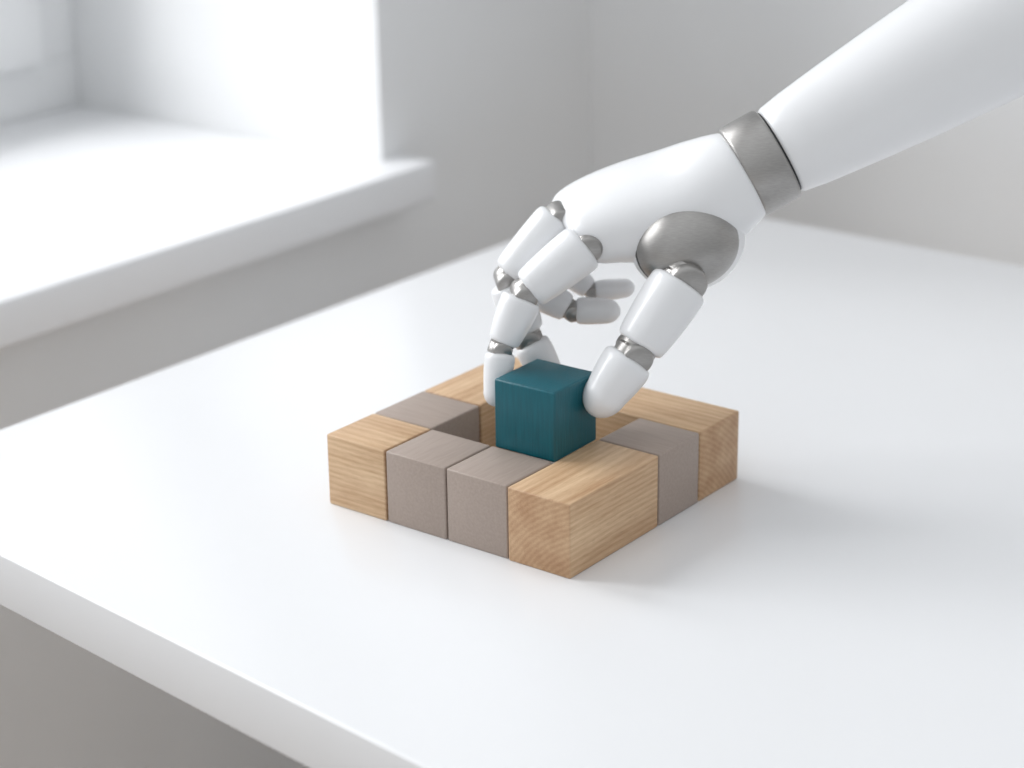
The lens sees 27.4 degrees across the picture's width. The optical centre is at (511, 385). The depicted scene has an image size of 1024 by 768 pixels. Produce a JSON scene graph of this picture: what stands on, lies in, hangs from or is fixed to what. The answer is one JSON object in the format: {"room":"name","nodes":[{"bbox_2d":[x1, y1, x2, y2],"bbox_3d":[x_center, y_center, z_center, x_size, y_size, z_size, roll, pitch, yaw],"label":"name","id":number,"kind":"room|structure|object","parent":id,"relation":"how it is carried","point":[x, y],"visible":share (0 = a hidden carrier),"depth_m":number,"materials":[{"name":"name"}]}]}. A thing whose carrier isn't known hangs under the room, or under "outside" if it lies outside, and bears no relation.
{"room":"workspace","nodes":[
{"label":"workspace","id":0,"kind":"room"},
{"bbox_2d":[0,0,589,767],"bbox_3d":[-0.891,-0.355,0.982,0.416,2.430,2.618,14,25,35],"label":"wall","id":1,"kind":"structure","parent":0,"point":[493,93],"depth_m":1.79,"materials":[{"name":"paint"}]},
{"bbox_2d":[0,0,43,73],"bbox_3d":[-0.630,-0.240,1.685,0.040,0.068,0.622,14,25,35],"label":"window","id":2,"kind":"structure","parent":1,"relation":"in","point":[21,44],"depth_m":1.89,"materials":[{"name":"glass"}]},
{"bbox_2d":[0,55,79,123],"bbox_3d":[-0.845,-0.092,1.461,0.040,0.048,1.396,14,25,35],"label":"frame","id":3,"kind":"object","parent":1,"relation":"attached to","point":[51,86],"visible":0.75,"depth_m":1.93,"materials":[{"name":"paint"}]},
{"bbox_2d":[39,0,74,60],"bbox_3d":[-0.444,-0.885,1.738,0.040,1.237,0.048,14,25,35],"label":"frame","id":4,"kind":"object","parent":1,"relation":"attached to","point":[56,18],"visible":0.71,"depth_m":1.94,"materials":[{"name":"paint"}]},
{"bbox_2d":[0,105,435,348],"bbox_3d":[-0.671,-0.010,1.350,0.428,0.033,1.444,14,25,35],"label":"window sill","id":5,"kind":"structure","parent":1,"relation":"attached to","point":[102,211],"depth_m":1.66,"materials":[{"name":"paint"}]},
{"bbox_2d":[483,0,1023,417],"bbox_3d":[0.288,-0.199,1.117,0.621,0.398,0.115,-3,20,-6],"label":"robotic arm","id":6,"kind":"object","parent":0,"point":[683,213],"visible":0.99,"depth_m":1.11},
{"bbox_2d":[495,359,595,461],"bbox_3d":[0.018,0.013,1.123,0.040,0.039,0.040,14,25,34],"label":"cube","id":7,"kind":"object","parent":6,"relation":"attached to","point":[540,411],"visible":0.99,"depth_m":1.11,"materials":[{"name":"paint"}]},
{"bbox_2d":[590,0,1023,266],"bbox_3d":[1.119,-0.444,1.151,3.384,2.430,0.120,14,25,35],"label":"wall","id":8,"kind":"structure","parent":0,"point":[664,73],"depth_m":1.85,"materials":[{"name":"paint"}]},
{"bbox_3d":[0.160,1.189,0.392,3.384,0.080,3.338,14,25,35],"label":"floor","id":9,"kind":"structure","parent":0,"visible":0},
{"bbox_2d":[0,218,1023,767],"bbox_3d":[0.333,0.447,1.193,1.284,0.750,0.910,14,25,35],"label":"table","id":10,"kind":"object","parent":9,"relation":"on","point":[853,597],"visible":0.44,"depth_m":1.10,"materials":[{"name":"paint"}]},
{"bbox_2d":[327,414,429,519],"bbox_3d":[-0.073,0.044,1.155,0.041,0.041,0.039,14,25,35],"label":"block","id":11,"kind":"object","parent":10,"relation":"on","point":[357,462],"visible":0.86,"depth_m":1.14,"materials":[{"name":"brown wood"}]},
{"bbox_2d":[376,391,479,442],"bbox_3d":[-0.047,0.032,1.186,0.041,0.041,0.042,14,25,35],"label":"block","id":12,"kind":"object","parent":10,"relation":"on","point":[446,415],"visible":0.47,"depth_m":1.18,"materials":[{"name":"paint"}]},
{"bbox_2d":[386,430,489,538],"bbox_3d":[-0.039,0.053,1.131,0.041,0.041,0.039,14,25,35],"label":"block","id":13,"kind":"object","parent":10,"relation":"on","point":[417,468],"visible":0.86,"depth_m":1.12,"materials":[{"name":"paint"}]},
{"bbox_2d":[425,357,521,452],"bbox_3d":[-0.011,0.015,1.230,0.041,0.041,0.076,14,25,35],"label":"block","id":14,"kind":"object","parent":10,"relation":"on","point":[467,387],"visible":0.26,"depth_m":1.20,"materials":[{"name":"brown wood"}]},
{"bbox_2d":[447,446,550,557],"bbox_3d":[-0.006,0.061,1.107,0.040,0.041,0.039,14,25,35],"label":"block","id":15,"kind":"object","parent":10,"relation":"on","point":[477,486],"visible":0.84,"depth_m":1.09,"materials":[{"name":"paint"}]},
{"bbox_2d":[508,440,657,578],"bbox_3d":[0.038,0.064,1.098,0.039,0.041,0.080,14,25,35],"label":"block","id":16,"kind":"object","parent":10,"relation":"on","point":[580,509],"visible":1,"depth_m":1.08,"materials":[{"name":"brown wood"}]},
{"bbox_2d":[556,387,738,500],"bbox_3d":[0.066,0.027,1.197,0.122,0.041,0.040,14,25,35],"label":"block","id":17,"kind":"object","parent":10,"relation":"on","point":[716,426],"visible":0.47,"depth_m":1.17,"materials":[{"name":"brown wood"}]},
{"bbox_2d":[600,418,698,524],"bbox_3d":[0.074,0.046,1.143,0.039,0.041,0.039,14,25,35],"label":"block","id":18,"kind":"object","parent":10,"relation":"on","point":[676,449],"visible":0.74,"depth_m":1.13,"materials":[{"name":"paint"}]}
]}

